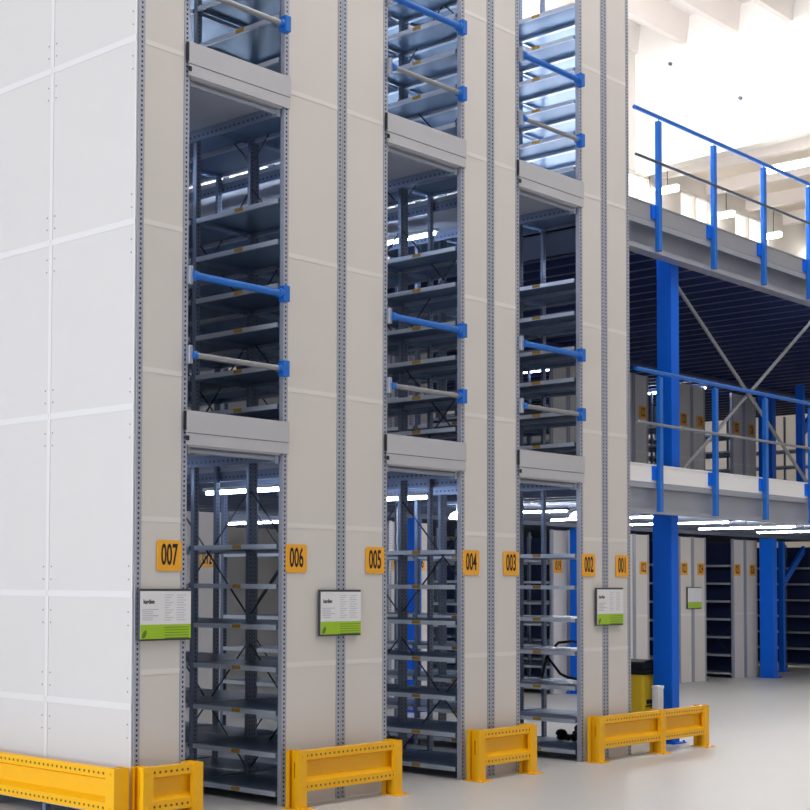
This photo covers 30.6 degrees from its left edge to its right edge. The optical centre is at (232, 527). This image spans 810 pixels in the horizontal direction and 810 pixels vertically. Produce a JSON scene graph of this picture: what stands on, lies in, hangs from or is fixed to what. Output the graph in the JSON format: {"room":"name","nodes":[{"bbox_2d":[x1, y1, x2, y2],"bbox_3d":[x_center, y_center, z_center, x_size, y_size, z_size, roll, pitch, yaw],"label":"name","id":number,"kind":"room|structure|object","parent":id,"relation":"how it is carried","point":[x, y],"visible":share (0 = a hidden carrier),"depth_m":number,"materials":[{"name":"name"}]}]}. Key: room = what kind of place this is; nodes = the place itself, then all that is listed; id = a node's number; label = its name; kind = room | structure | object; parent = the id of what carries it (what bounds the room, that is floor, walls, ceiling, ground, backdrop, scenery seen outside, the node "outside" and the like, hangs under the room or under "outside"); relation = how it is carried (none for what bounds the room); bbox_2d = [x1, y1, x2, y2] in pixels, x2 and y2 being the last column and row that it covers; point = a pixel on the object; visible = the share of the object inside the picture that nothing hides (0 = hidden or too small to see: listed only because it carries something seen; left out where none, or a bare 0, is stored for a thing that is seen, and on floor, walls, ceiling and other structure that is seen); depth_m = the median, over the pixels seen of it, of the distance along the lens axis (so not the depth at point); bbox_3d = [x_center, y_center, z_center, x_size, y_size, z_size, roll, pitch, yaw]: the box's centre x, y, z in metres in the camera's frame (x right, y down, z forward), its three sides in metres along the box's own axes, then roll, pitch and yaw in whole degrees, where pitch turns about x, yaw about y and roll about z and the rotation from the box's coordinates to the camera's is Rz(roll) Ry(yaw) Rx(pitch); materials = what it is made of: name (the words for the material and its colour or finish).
{"room":"distribution center","nodes":[
{"label":"distribution center","id":0,"kind":"room"},
{"bbox_2d":[0,664,809,809],"bbox_3d":[13.350,2.198,9.763,80.000,0.200,40.350,2,-3,-44],"label":"floor","id":1,"kind":"structure","parent":0,"point":[759,728],"depth_m":12.80,"materials":[{"name":"concrete"}]},
{"bbox_2d":[0,751,128,809],"bbox_3d":[-1.837,1.832,10.710,0.190,0.424,3.180,2,-3,-44],"label":"barrier","id":2,"kind":"object","parent":1,"relation":"on","point":[48,780],"visible":1,"depth_m":9.99,"materials":[{"name":"yellow metal"}]},
{"bbox_2d":[0,0,189,809],"bbox_3d":[-1.548,-1.890,11.174,0.489,7.900,3.063,2,-3,-44],"label":"end panel","id":3,"kind":"object","parent":1,"relation":"on","point":[95,94],"visible":0.9,"depth_m":10.25,"materials":[{"name":"metal"}]},
{"bbox_2d":[137,589,190,640],"bbox_3d":[-0.466,0.595,9.997,0.474,0.352,0.024,2,-3,-44],"label":"board","id":4,"kind":"object","parent":3,"relation":"attached to","point":[162,614],"visible":1,"depth_m":9.98,"materials":[{"name":"white"}]},
{"bbox_2d":[156,540,181,570],"bbox_3d":[-0.438,0.193,10.062,0.230,0.212,0.006,2,-3,-44],"label":"number plate","id":5,"kind":"object","parent":3,"relation":"attached to","point":[168,552],"visible":1,"depth_m":10.06,"materials":[{"name":"orange plastic"}]},
{"bbox_2d":[184,410,288,467],"bbox_3d":[-1.025,-0.614,11.628,1.056,0.310,3.068,2,-3,-44],"label":"walkway","id":6,"kind":"object","parent":3,"relation":"attached to","point":[212,439],"visible":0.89,"depth_m":10.59,"materials":[{"name":"grey metal"}]},
{"bbox_2d":[186,265,289,302],"bbox_3d":[0.047,-1.753,10.564,0.994,0.130,0.074,2,-3,-44],"label":"bar","id":7,"kind":"object","parent":3,"relation":"attached to","point":[283,292],"visible":1,"depth_m":10.53,"materials":[{"name":"blue paint"}]},
{"bbox_2d":[276,285,289,302],"bbox_3d":[0.368,-1.740,10.879,0.094,0.120,0.074,2,-3,-44],"label":"socket","id":8,"kind":"object","parent":7,"relation":"attached to","point":[283,292],"depth_m":10.86,"materials":[{"name":"blue paint"}]},
{"bbox_2d":[186,345,289,377],"bbox_3d":[0.045,-1.194,10.542,0.994,0.130,0.066,2,-3,-44],"label":"bar","id":9,"kind":"object","parent":3,"relation":"attached to","point":[283,366],"visible":1,"depth_m":10.53,"materials":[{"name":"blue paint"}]},
{"bbox_2d":[276,360,289,377],"bbox_3d":[0.367,-1.180,10.857,0.094,0.120,0.066,2,-3,-44],"label":"socket","id":10,"kind":"object","parent":9,"relation":"attached to","point":[283,366],"depth_m":10.84,"materials":[{"name":"blue paint"}]},
{"bbox_2d":[186,41,290,143],"bbox_3d":[-1.010,-3.217,11.726,1.056,0.310,3.068,2,-3,-44],"label":"walkway","id":11,"kind":"object","parent":3,"relation":"attached to","point":[228,93],"visible":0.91,"depth_m":10.81,"materials":[{"name":"grey metal"}]},
{"bbox_2d":[216,0,290,33],"bbox_3d":[0.060,-3.787,10.639,0.994,0.130,0.066,2,-3,-44],"label":"bar","id":12,"kind":"object","parent":3,"relation":"attached to","point":[284,22],"visible":1,"depth_m":10.81,"materials":[{"name":"blue paint"}]},
{"bbox_2d":[277,15,290,33],"bbox_3d":[0.382,-3.773,10.954,0.094,0.120,0.066,2,-3,-44],"label":"socket","id":13,"kind":"object","parent":12,"relation":"attached to","point":[284,22],"depth_m":10.93,"materials":[{"name":"blue paint"}]},
{"bbox_2d":[130,760,202,809],"bbox_3d":[-0.430,1.807,9.836,0.600,0.424,0.190,2,-3,-44],"label":"barrier","id":14,"kind":"object","parent":1,"relation":"on","point":[179,785],"visible":1,"depth_m":9.82,"materials":[{"name":"yellow metal"}]},
{"bbox_2d":[185,511,190,720],"bbox_3d":[-1.318,1.060,17.447,0.462,2.480,2.067,2,-3,-44],"label":"shelving rack","id":15,"kind":"object","parent":1,"relation":"on","point":[188,527],"visible":0.02,"depth_m":16.82,"materials":[{"name":"metal"}]},
{"bbox_2d":[197,512,220,723],"bbox_3d":[-0.984,1.074,17.774,0.462,2.480,2.067,2,-3,-44],"label":"shelving rack","id":16,"kind":"object","parent":1,"relation":"on","point":[205,574],"visible":0.05,"depth_m":17.01,"materials":[{"name":"metal"}]},
{"bbox_2d":[185,0,342,806],"bbox_3d":[-0.415,-1.844,12.214,0.660,7.900,2.962,2,-3,-44],"label":"shelving rack","id":17,"kind":"object","parent":1,"relation":"on","point":[307,214],"visible":0.37,"depth_m":11.26,"materials":[{"name":"metal"}]},
{"bbox_2d":[286,544,306,572],"bbox_3d":[0.476,0.232,10.958,0.230,0.212,0.006,2,-3,-44],"label":"number plate","id":18,"kind":"object","parent":17,"relation":"attached to","point":[296,554],"visible":1,"depth_m":10.96,"materials":[{"name":"orange plastic"}]},
{"bbox_2d":[318,590,360,635],"bbox_3d":[0.825,0.656,11.261,0.476,0.353,0.024,2,-3,-44],"label":"board","id":19,"kind":"object","parent":17,"relation":"attached to","point":[339,611],"visible":1,"depth_m":11.24,"materials":[{"name":"white paper"}]},
{"bbox_2d":[185,0,387,797],"bbox_3d":[0.020,-1.825,12.641,0.552,7.900,2.962,2,-3,-44],"label":"shelving rack","id":20,"kind":"object","parent":1,"relation":"on","point":[363,710],"visible":0.3,"depth_m":11.64,"materials":[{"name":"metal"}]},
{"bbox_2d":[187,434,466,486],"bbox_3d":[0.536,-0.547,13.158,1.070,0.310,3.068,2,-3,-44],"label":"walkway","id":21,"kind":"object","parent":20,"relation":"attached to","point":[407,457],"visible":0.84,"depth_m":12.26,"materials":[{"name":"grey metal"}]},
{"bbox_2d":[202,484,278,494],"bbox_3d":[0.169,-0.355,13.518,0.060,0.066,1.250,2,-3,-44],"label":"lamp","id":22,"kind":"object","parent":21,"relation":"attached to","point":[265,487],"visible":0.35,"depth_m":13.60,"materials":[{"name":"white plastic"}]},
{"bbox_2d":[189,112,465,218],"bbox_3d":[0.552,-3.150,13.256,1.070,0.310,3.068,2,-3,-44],"label":"walkway","id":23,"kind":"object","parent":20,"relation":"attached to","point":[418,153],"visible":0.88,"depth_m":12.55,"materials":[{"name":"grey metal"}]},
{"bbox_2d":[365,547,383,573],"bbox_3d":[1.127,0.260,11.595,0.230,0.212,0.006,2,-3,-44],"label":"number plate","id":24,"kind":"object","parent":20,"relation":"attached to","point":[374,556],"visible":1,"depth_m":11.59,"materials":[{"name":"orange plastic"}]},
{"bbox_2d":[386,307,466,337],"bbox_3d":[1.609,-1.687,12.094,1.008,0.130,0.074,2,-3,-44],"label":"bar","id":25,"kind":"object","parent":20,"relation":"attached to","point":[460,329],"visible":1,"depth_m":12.06,"materials":[{"name":"blue paint"}]},
{"bbox_2d":[455,323,466,337],"bbox_3d":[1.935,-1.673,12.414,0.094,0.120,0.074,2,-3,-44],"label":"socket","id":26,"kind":"object","parent":25,"relation":"attached to","point":[461,331],"depth_m":12.39,"materials":[{"name":"blue paint"}]},
{"bbox_2d":[386,57,466,101],"bbox_3d":[1.622,-3.720,12.169,1.008,0.130,0.066,2,-3,-44],"label":"bar","id":27,"kind":"object","parent":20,"relation":"attached to","point":[461,92],"visible":1,"depth_m":12.14,"materials":[{"name":"blue paint"}]},
{"bbox_2d":[455,86,466,101],"bbox_3d":[1.948,-3.706,12.489,0.094,0.120,0.066,2,-3,-44],"label":"socket","id":28,"kind":"object","parent":27,"relation":"attached to","point":[461,92],"depth_m":12.47,"materials":[{"name":"blue paint"}]},
{"bbox_2d":[386,0,466,35],"bbox_3d":[1.624,-4.295,12.192,1.008,0.130,0.074,2,-3,-44],"label":"bar","id":29,"kind":"object","parent":20,"relation":"attached to","point":[460,26],"visible":1,"depth_m":12.24,"materials":[{"name":"blue paint"}]},
{"bbox_2d":[454,19,466,35],"bbox_3d":[1.950,-4.281,12.512,0.094,0.120,0.074,2,-3,-44],"label":"socket","id":30,"kind":"object","parent":29,"relation":"attached to","point":[461,27],"depth_m":12.49,"materials":[{"name":"blue paint"}]},
{"bbox_2d":[386,377,466,403],"bbox_3d":[1.607,-1.127,12.071,1.008,0.130,0.066,2,-3,-44],"label":"bar","id":31,"kind":"object","parent":20,"relation":"attached to","point":[461,395],"visible":1,"depth_m":12.06,"materials":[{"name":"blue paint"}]},
{"bbox_2d":[277,521,394,708],"bbox_3d":[1.517,1.181,20.223,0.462,2.480,2.067,2,-3,-44],"label":"shelving rack","id":32,"kind":"object","parent":1,"relation":"on","point":[390,525],"visible":0.03,"depth_m":19.37,"materials":[{"name":"metal"}]},
{"bbox_2d":[281,739,408,809],"bbox_3d":[0.870,1.861,11.081,1.250,0.424,0.190,2,-3,-44],"label":"barrier","id":33,"kind":"object","parent":1,"relation":"on","point":[345,765],"visible":1,"depth_m":11.02,"materials":[{"name":"yellow metal"}]},
{"bbox_2d":[220,0,491,779],"bbox_3d":[1.070,-1.781,13.669,0.432,7.900,2.962,2,-3,-44],"label":"shelving rack","id":34,"kind":"object","parent":1,"relation":"on","point":[471,60],"visible":0.34,"depth_m":12.71,"materials":[{"name":"metal"}]},
{"bbox_2d":[463,550,478,574],"bbox_3d":[2.035,0.299,12.484,0.230,0.212,0.006,2,-3,-44],"label":"number plate","id":35,"kind":"object","parent":34,"relation":"attached to","point":[470,557],"visible":1,"depth_m":12.48,"materials":[{"name":"orange plastic"}]},
{"bbox_2d":[256,0,519,774],"bbox_3d":[1.381,-1.767,13.973,0.430,7.900,2.962,2,-3,-44],"label":"shelving rack","id":36,"kind":"object","parent":1,"relation":"on","point":[505,478],"visible":0.25,"depth_m":13.00,"materials":[{"name":"metal"}]},
{"bbox_2d":[387,159,583,250],"bbox_3d":[1.869,-3.094,14.546,1.073,0.310,3.068,2,-3,-44],"label":"walkway","id":37,"kind":"object","parent":36,"relation":"attached to","point":[544,193],"visible":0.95,"depth_m":13.80,"materials":[{"name":"grey metal"}]},
{"bbox_2d":[387,228,438,244],"bbox_3d":[1.502,-2.897,14.907,0.060,0.066,1.450,2,-3,-44],"label":"lamp","id":38,"kind":"object","parent":37,"relation":"attached to","point":[419,234],"visible":0.35,"depth_m":14.55,"materials":[{"name":"white"}]},
{"bbox_2d":[503,551,518,575],"bbox_3d":[2.453,0.317,12.894,0.230,0.212,0.006,2,-3,-44],"label":"number plate","id":39,"kind":"object","parent":36,"relation":"attached to","point":[510,558],"visible":1,"depth_m":12.89,"materials":[{"name":"orange plastic"}]},
{"bbox_2d":[518,47,584,87],"bbox_3d":[2.942,-4.238,13.483,1.011,0.130,0.074,2,-3,-44],"label":"bar","id":40,"kind":"object","parent":36,"relation":"attached to","point":[579,79],"visible":1,"depth_m":13.46,"materials":[{"name":"blue paint"}]},
{"bbox_2d":[518,110,584,147],"bbox_3d":[2.940,-3.664,13.460,1.011,0.130,0.066,2,-3,-44],"label":"bar","id":41,"kind":"object","parent":36,"relation":"attached to","point":[579,139],"visible":1,"depth_m":13.45,"materials":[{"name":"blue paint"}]},
{"bbox_2d":[518,336,585,361],"bbox_3d":[2.926,-1.630,13.385,1.011,0.130,0.074,2,-3,-44],"label":"bar","id":42,"kind":"object","parent":36,"relation":"attached to","point":[580,354],"visible":1,"depth_m":13.35,"materials":[{"name":"blue paint"}]},
{"bbox_2d":[518,398,585,421],"bbox_3d":[2.925,-1.071,13.362,1.011,0.130,0.066,2,-3,-44],"label":"bar","id":43,"kind":"object","parent":36,"relation":"attached to","point":[580,413],"visible":1,"depth_m":13.35,"materials":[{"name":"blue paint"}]},
{"bbox_2d":[407,518,426,712],"bbox_3d":[2.311,1.127,18.942,0.250,2.500,0.320,2,-3,-44],"label":"steel column","id":44,"kind":"structure","parent":1,"relation":"on","point":[410,628],"depth_m":18.87,"materials":[{"name":"metal"}]},
{"bbox_2d":[421,523,426,698],"bbox_3d":[1.851,1.195,20.551,0.462,2.480,2.067,2,-3,-44],"label":"shelving rack","id":45,"kind":"object","parent":1,"relation":"on","point":[423,535],"visible":0.02,"depth_m":19.86,"materials":[{"name":"metal"}]},
{"bbox_2d":[433,528,456,686],"bbox_3d":[2.881,1.239,21.559,0.462,2.480,2.067,2,-3,-44],"label":"shelving rack","id":46,"kind":"object","parent":1,"relation":"on","point":[448,669],"visible":0.07,"depth_m":21.65,"materials":[{"name":"metal"}]},
{"bbox_2d":[433,529,456,687],"bbox_3d":[3.215,1.254,21.887,0.462,2.480,2.067,2,-3,-44],"label":"shelving rack","id":47,"kind":"object","parent":1,"relation":"on","point":[451,666],"visible":0.05,"depth_m":22.02,"materials":[{"name":"metal"}]},
{"bbox_2d":[386,0,605,761],"bbox_3d":[2.391,-1.724,14.962,0.437,7.900,2.962,2,-3,-44],"label":"shelving rack","id":48,"kind":"object","parent":1,"relation":"on","point":[587,109],"visible":0.25,"depth_m":14.00,"materials":[{"name":"metal"}]},
{"bbox_2d":[277,449,584,495],"bbox_3d":[1.854,-0.491,14.448,1.073,0.310,3.068,2,-3,-44],"label":"walkway","id":49,"kind":"object","parent":48,"relation":"attached to","point":[538,470],"visible":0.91,"depth_m":13.52,"materials":[{"name":"grey metal"}]},
{"bbox_2d":[387,492,426,500],"bbox_3d":[1.487,-0.299,14.809,0.060,0.066,1.250,2,-3,-44],"label":"lamp","id":50,"kind":"object","parent":49,"relation":"attached to","point":[422,495],"visible":0.2,"depth_m":14.49,"materials":[{"name":"white plastic"}]},
{"bbox_2d":[582,554,594,576],"bbox_3d":[3.353,0.355,13.776,0.230,0.212,0.006,2,-3,-44],"label":"number plate","id":51,"kind":"object","parent":48,"relation":"attached to","point":[588,560],"visible":1,"depth_m":13.77,"materials":[{"name":"orange plastic"}]},
{"bbox_2d":[463,723,543,782],"bbox_3d":[2.327,1.925,12.536,0.910,0.424,0.190,2,-3,-44],"label":"barrier","id":52,"kind":"object","parent":1,"relation":"on","point":[485,747],"visible":1,"depth_m":12.49,"materials":[{"name":"yellow paint"}]},
{"bbox_2d":[446,529,568,693],"bbox_3d":[4.252,1.298,22.902,0.462,2.480,2.067,2,-3,-44],"label":"shelving rack","id":53,"kind":"object","parent":1,"relation":"on","point":[558,540],"visible":0.24,"depth_m":22.19,"materials":[{"name":"metal"}]},
{"bbox_2d":[387,0,631,757],"bbox_3d":[2.713,-1.710,15.278,0.458,7.900,2.962,2,-3,-44],"label":"shelving rack","id":54,"kind":"object","parent":1,"relation":"on","point":[615,12],"visible":0.24,"depth_m":14.34,"materials":[{"name":"metal"}]},
{"bbox_2d":[556,725,576,740],"bbox_3d":[3.358,2.022,14.463,0.128,0.186,0.382,2,-3,-44],"label":"crumpled cloth","id":55,"kind":"object","parent":54,"relation":"on","point":[562,734],"visible":0.63,"depth_m":14.50,"materials":[{"name":"black fabric"}]},
{"bbox_2d":[595,588,622,625],"bbox_3d":[3.601,0.756,13.981,0.474,0.360,0.024,2,-3,-44],"label":"board","id":56,"kind":"object","parent":54,"relation":"attached to","point":[608,601],"visible":1,"depth_m":13.95,"materials":[{"name":"white plastic"}]},
{"bbox_2d":[616,555,628,576],"bbox_3d":[3.778,0.374,14.193,0.230,0.212,0.006,2,-3,-44],"label":"number plate","id":57,"kind":"object","parent":54,"relation":"attached to","point":[621,560],"visible":1,"depth_m":14.19,"materials":[{"name":"orange plastic"}]},
{"bbox_2d":[433,534,634,677],"bbox_3d":[4.923,1.379,24.959,0.462,2.480,4.067,2,-3,-44],"label":"shelving rack","id":58,"kind":"object","parent":1,"relation":"on","point":[631,535],"visible":0.03,"depth_m":23.71,"materials":[{"name":"metal"}]},
{"bbox_2d":[524,530,569,691],"bbox_3d":[4.586,1.312,23.229,0.462,2.480,2.067,2,-3,-44],"label":"shelving rack","id":59,"kind":"object","parent":1,"relation":"on","point":[528,533],"visible":0.16,"depth_m":23.33,"materials":[{"name":"metal"}]},
{"bbox_2d":[447,534,649,675],"bbox_3d":[5.257,1.394,25.286,0.462,2.480,4.067,2,-3,-44],"label":"shelving rack","id":60,"kind":"object","parent":1,"relation":"on","point":[641,542],"visible":0.13,"depth_m":24.00,"materials":[{"name":"metal"}]},
{"bbox_2d":[566,529,576,693],"bbox_3d":[5.277,1.267,22.191,0.300,2.500,0.350,2,-3,-44],"label":"steel column","id":61,"kind":"structure","parent":1,"relation":"on","point":[573,532],"depth_m":22.17,"materials":[{"name":"blue metal"}]},
{"bbox_2d":[631,659,652,712],"bbox_3d":[4.343,1.831,15.589,0.445,0.865,0.350,2,-3,-44],"label":"waste bin","id":62,"kind":"object","parent":1,"relation":"on","point":[641,669],"visible":0.3,"depth_m":15.39,"materials":[{"name":"yellow plastic"}]},
{"bbox_2d":[585,704,714,763],"bbox_3d":[4.108,2.002,14.302,2.150,0.424,0.190,2,-3,-44],"label":"barrier","id":63,"kind":"object","parent":1,"relation":"on","point":[653,726],"visible":1,"depth_m":14.22,"materials":[{"name":"yellow paint"}]},
{"bbox_2d":[651,685,663,708],"bbox_3d":[4.310,1.920,14.829,0.108,0.630,0.083,2,-3,-44],"label":"bollard","id":64,"kind":"object","parent":1,"relation":"on","point":[657,690],"visible":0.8,"depth_m":14.80,"materials":[{"name":"plastic"}]},
{"bbox_2d":[653,259,686,744],"bbox_3d":[4.564,-0.362,15.434,0.250,5.240,0.320,2,-3,-44],"label":"steel column","id":65,"kind":"structure","parent":1,"relation":"on","point":[665,527],"depth_m":15.37,"materials":[{"name":"blue metal"}]},
{"bbox_2d":[679,287,809,482],"bbox_3d":[5.956,-1.610,17.035,3.921,2.444,0.070,2,-3,-44],"label":"brace","id":66,"kind":"object","parent":65,"relation":"attached to","point":[681,293],"visible":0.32,"depth_m":16.95,"materials":[{"name":"grey metal"}]},
{"bbox_2d":[649,536,692,682],"bbox_3d":[6.294,1.438,26.302,0.462,2.480,4.067,2,-3,-44],"label":"shelving rack","id":67,"kind":"object","parent":1,"relation":"on","point":[685,544],"visible":0.08,"depth_m":24.85,"materials":[{"name":"metal"}]},
{"bbox_2d":[649,537,706,681],"bbox_3d":[6.628,1.452,26.629,0.462,2.480,4.067,2,-3,-44],"label":"shelving rack","id":68,"kind":"object","parent":1,"relation":"on","point":[699,544],"visible":0.13,"depth_m":25.23,"materials":[{"name":"metal"}]},
{"bbox_2d":[687,587,701,608],"bbox_3d":[7.892,1.204,25.014,0.480,0.370,0.024,2,-3,-44],"label":"board","id":69,"kind":"object","parent":68,"relation":"attached to","point":[694,594],"visible":1,"depth_m":25.00,"materials":[{"name":"white plastic"}]},
{"bbox_2d":[706,539,745,677],"bbox_3d":[7.657,1.496,27.637,0.462,2.480,4.067,2,-3,-44],"label":"shelving rack","id":70,"kind":"object","parent":1,"relation":"on","point":[738,634],"visible":0.15,"depth_m":26.19,"materials":[{"name":"metal"}]},
{"bbox_2d":[706,540,757,676],"bbox_3d":[7.992,1.511,27.965,0.462,2.480,4.067,2,-3,-44],"label":"shelving rack","id":71,"kind":"object","parent":1,"relation":"on","point":[716,553],"visible":0.18,"depth_m":26.66,"materials":[{"name":"metal"}]},
{"bbox_2d":[757,538,781,677],"bbox_3d":[9.650,1.449,26.341,0.260,2.500,0.360,2,-3,-44],"label":"steel column","id":72,"kind":"structure","parent":1,"relation":"on","point":[767,547],"depth_m":26.27,"materials":[{"name":"blue metal"}]},
{"bbox_2d":[757,545,809,666],"bbox_3d":[10.395,1.613,30.319,0.500,2.480,4.067,2,-3,-44],"label":"shelving rack","id":73,"kind":"object","parent":1,"relation":"on","point":[797,589],"visible":0.06,"depth_m":29.60,"materials":[{"name":"metal"}]},
{"bbox_2d":[778,542,804,671],"bbox_3d":[10.854,1.533,28.388,1.050,2.500,0.200,2,-3,-44],"label":"steel column","id":74,"kind":"structure","parent":1,"relation":"on","point":[783,578],"depth_m":28.07,"materials":[{"name":"blue metal"}]},
{"bbox_2d":[187,462,809,542],"bbox_3d":[3.913,-0.140,21.386,24.560,0.496,9.952,2,-3,-44],"label":"ceiling","id":75,"kind":"structure","parent":0,"point":[788,504],"depth_m":16.55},
{"bbox_2d":[387,327,411,427],"bbox_3d":[1.533,-1.467,20.323,0.462,2.420,2.067,2,-3,-44],"label":"shelving rack","id":76,"kind":"object","parent":75,"relation":"on","point":[390,358],"visible":0.02,"depth_m":19.49,"materials":[{"name":"metal"}]},
{"bbox_2d":[411,353,426,425],"bbox_3d":[1.867,-1.453,20.650,0.462,2.420,2.067,2,-3,-44],"label":"shelving rack","id":77,"kind":"object","parent":75,"relation":"on","point":[423,356],"visible":0.04,"depth_m":19.93,"materials":[{"name":"metal"}]},
{"bbox_2d":[447,367,567,443],"bbox_3d":[4.267,-1.350,23.002,0.462,2.420,2.067,2,-3,-44],"label":"shelving rack","id":78,"kind":"object","parent":75,"relation":"on","point":[560,434],"visible":0.05,"depth_m":22.31,"materials":[{"name":"metal"}]},
{"bbox_2d":[523,366,575,445],"bbox_3d":[4.601,-1.336,23.329,0.462,2.420,2.067,2,-3,-44],"label":"shelving rack","id":79,"kind":"object","parent":75,"relation":"on","point":[571,370],"visible":0.08,"depth_m":22.58,"materials":[{"name":"metal"}]},
{"bbox_2d":[523,373,633,461],"bbox_3d":[5.638,-1.292,24.345,0.462,2.420,2.067,2,-3,-44],"label":"shelving rack","id":80,"kind":"object","parent":75,"relation":"on","point":[631,374],"visible":0.05,"depth_m":23.77,"materials":[{"name":"metal"}]},
{"bbox_2d":[531,373,648,463],"bbox_3d":[5.973,-1.277,24.672,0.462,2.420,2.067,2,-3,-44],"label":"shelving rack","id":81,"kind":"object","parent":75,"relation":"on","point":[640,383],"visible":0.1,"depth_m":23.96,"materials":[{"name":"metal"}]},
{"bbox_2d":[549,514,652,520],"bbox_3d":[4.591,-0.157,18.235,0.026,0.110,1.500,2,-3,-44],"label":"lamp","id":82,"kind":"object","parent":75,"relation":"hanging from","point":[631,515],"visible":0.27,"depth_m":17.93,"materials":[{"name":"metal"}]},
{"bbox_2d":[648,382,691,486],"bbox_3d":[7.009,-1.233,25.688,0.462,2.420,2.067,2,-3,-44],"label":"shelving rack","id":83,"kind":"object","parent":75,"relation":"on","point":[685,391],"visible":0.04,"depth_m":25.02,"materials":[{"name":"metal"}]},
{"bbox_2d":[648,385,704,470],"bbox_3d":[7.343,-1.219,26.015,0.462,2.420,2.067,2,-3,-44],"label":"shelving rack","id":84,"kind":"object","parent":75,"relation":"on","point":[698,393],"visible":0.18,"depth_m":25.34,"materials":[{"name":"metal"}]},
{"bbox_2d":[630,519,730,525],"bbox_3d":[5.948,-0.099,19.564,0.026,0.110,1.500,2,-3,-44],"label":"lamp","id":85,"kind":"object","parent":75,"relation":"hanging from","point":[712,520],"visible":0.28,"depth_m":19.40,"materials":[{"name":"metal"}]},
{"bbox_2d":[648,393,743,491],"bbox_3d":[8.373,-1.175,27.024,0.462,2.420,2.067,2,-3,-44],"label":"shelving rack","id":86,"kind":"object","parent":75,"relation":"on","point":[736,452],"visible":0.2,"depth_m":26.32,"materials":[{"name":"metal"}]},
{"bbox_2d":[649,395,755,492],"bbox_3d":[8.707,-1.160,27.351,0.462,2.420,2.067,2,-3,-44],"label":"shelving rack","id":87,"kind":"object","parent":75,"relation":"on","point":[749,408],"visible":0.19,"depth_m":26.66,"materials":[{"name":"metal"}]},
{"bbox_2d":[633,366,809,522],"bbox_3d":[7.586,-0.735,17.991,10.120,1.432,0.080,2,-3,-44],"label":"railing","id":88,"kind":"object","parent":75,"relation":"attached to","point":[657,471],"visible":1,"depth_m":15.60,"materials":[{"name":"blue metal"}]},
{"bbox_2d":[653,417,807,479],"bbox_3d":[10.411,-1.035,30.419,0.500,2.420,4.067,2,-3,-44],"label":"shelving rack","id":89,"kind":"object","parent":75,"relation":"on","point":[792,451],"visible":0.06,"depth_m":29.86,"materials":[{"name":"metal"}]},
{"bbox_2d":[697,521,796,529],"bbox_3d":[7.340,-0.039,20.928,0.026,0.110,1.500,2,-3,-44],"label":"lamp","id":90,"kind":"object","parent":75,"relation":"hanging from","point":[745,526],"visible":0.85,"depth_m":20.91,"materials":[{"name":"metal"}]},
{"bbox_2d":[758,393,775,478],"bbox_3d":[9.665,-1.204,26.441,0.260,2.450,0.360,2,-3,-44],"label":"steel column","id":91,"kind":"structure","parent":75,"relation":"on","point":[771,401],"depth_m":26.37,"materials":[{"name":"metal"}]},
{"bbox_2d":[189,196,809,425],"bbox_3d":[3.929,-2.793,21.486,24.560,0.496,9.952,2,-3,-44],"label":"floor","id":92,"kind":"structure","parent":91,"relation":"on","point":[752,323],"depth_m":18.80,"materials":[{"name":"grey metal"}]},
{"bbox_2d":[632,104,809,299],"bbox_3d":[7.602,-3.373,18.091,10.120,1.402,0.080,2,-3,-44],"label":"railing","id":93,"kind":"object","parent":92,"relation":"attached to","point":[655,211],"visible":1,"depth_m":15.72,"materials":[{"name":"blue metal"}]},
{"bbox_2d":[755,525,809,532],"bbox_3d":[8.661,0.017,22.222,0.026,0.110,1.500,2,-3,-44],"label":"lamp","id":94,"kind":"object","parent":75,"relation":"hanging from","point":[802,529],"visible":1,"depth_m":22.41,"materials":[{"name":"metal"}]},
{"bbox_2d":[795,385,807,481],"bbox_3d":[10.163,-1.231,25.640,1.150,2.450,0.220,2,-3,-44],"label":"steel column","id":95,"kind":"structure","parent":75,"relation":"on","point":[801,422],"depth_m":25.29,"materials":[{"name":"metal"}]},
{"bbox_2d":[189,0,809,678],"bbox_3d":[5.749,-4.515,30.684,62.000,14.700,0.250,2,-3,-44],"label":"wall","id":96,"kind":"structure","parent":0,"point":[793,239],"depth_m":34.24,"materials":[{"name":"white paint"}]},
{"bbox_2d":[629,169,649,202],"bbox_3d":[9.469,-5.772,34.303,1.100,5.130,0.110,2,-3,-44],"label":"window","id":97,"kind":"structure","parent":96,"relation":"in","point":[639,186],"depth_m":34.53,"materials":[{"name":"white glass"}]},
{"bbox_2d":[680,189,710,224],"bbox_3d":[11.415,-5.689,36.209,1.550,5.130,0.110,2,-3,-44],"label":"window","id":98,"kind":"structure","parent":96,"relation":"in","point":[693,206],"depth_m":36.28,"materials":[{"name":"white glass"}]},
{"bbox_2d":[735,211,760,242],"bbox_3d":[13.432,-5.603,38.185,1.600,5.130,0.110,2,-3,-44],"label":"window","id":99,"kind":"structure","parent":96,"relation":"in","point":[747,226],"depth_m":38.24,"materials":[{"name":"white glass"}]},
{"bbox_2d":[526,0,794,53],"bbox_3d":[4.443,-11.665,14.029,36.400,2.241,22.280,2,-3,-44],"label":"ceiling","id":100,"kind":"structure","parent":0,"point":[669,18],"depth_m":32.20,"materials":[{"name":"paint"}]},
{"bbox_2d":[635,0,809,176],"bbox_3d":[17.336,-10.267,26.540,0.400,3.461,22.150,2,-3,-44],"label":"wall","id":101,"kind":"structure","parent":0,"point":[766,63],"depth_m":32.70,"materials":[{"name":"white paint"}]},
{"bbox_2d":[662,136,809,225],"bbox_3d":[26.611,-8.545,35.583,25.600,0.530,22.150,2,-3,-44],"label":"ceiling","id":102,"kind":"structure","parent":0,"point":[736,173],"depth_m":35.69,"materials":[{"name":"beige concrete"}]},
{"bbox_2d":[765,157,809,173],"bbox_3d":[12.690,-8.365,31.800,0.160,0.940,2.250,2,-3,-44],"label":"lamp","id":103,"kind":"object","parent":102,"relation":"hanging from","point":[803,162],"visible":0.71,"depth_m":32.13,"materials":[{"name":"metal"}]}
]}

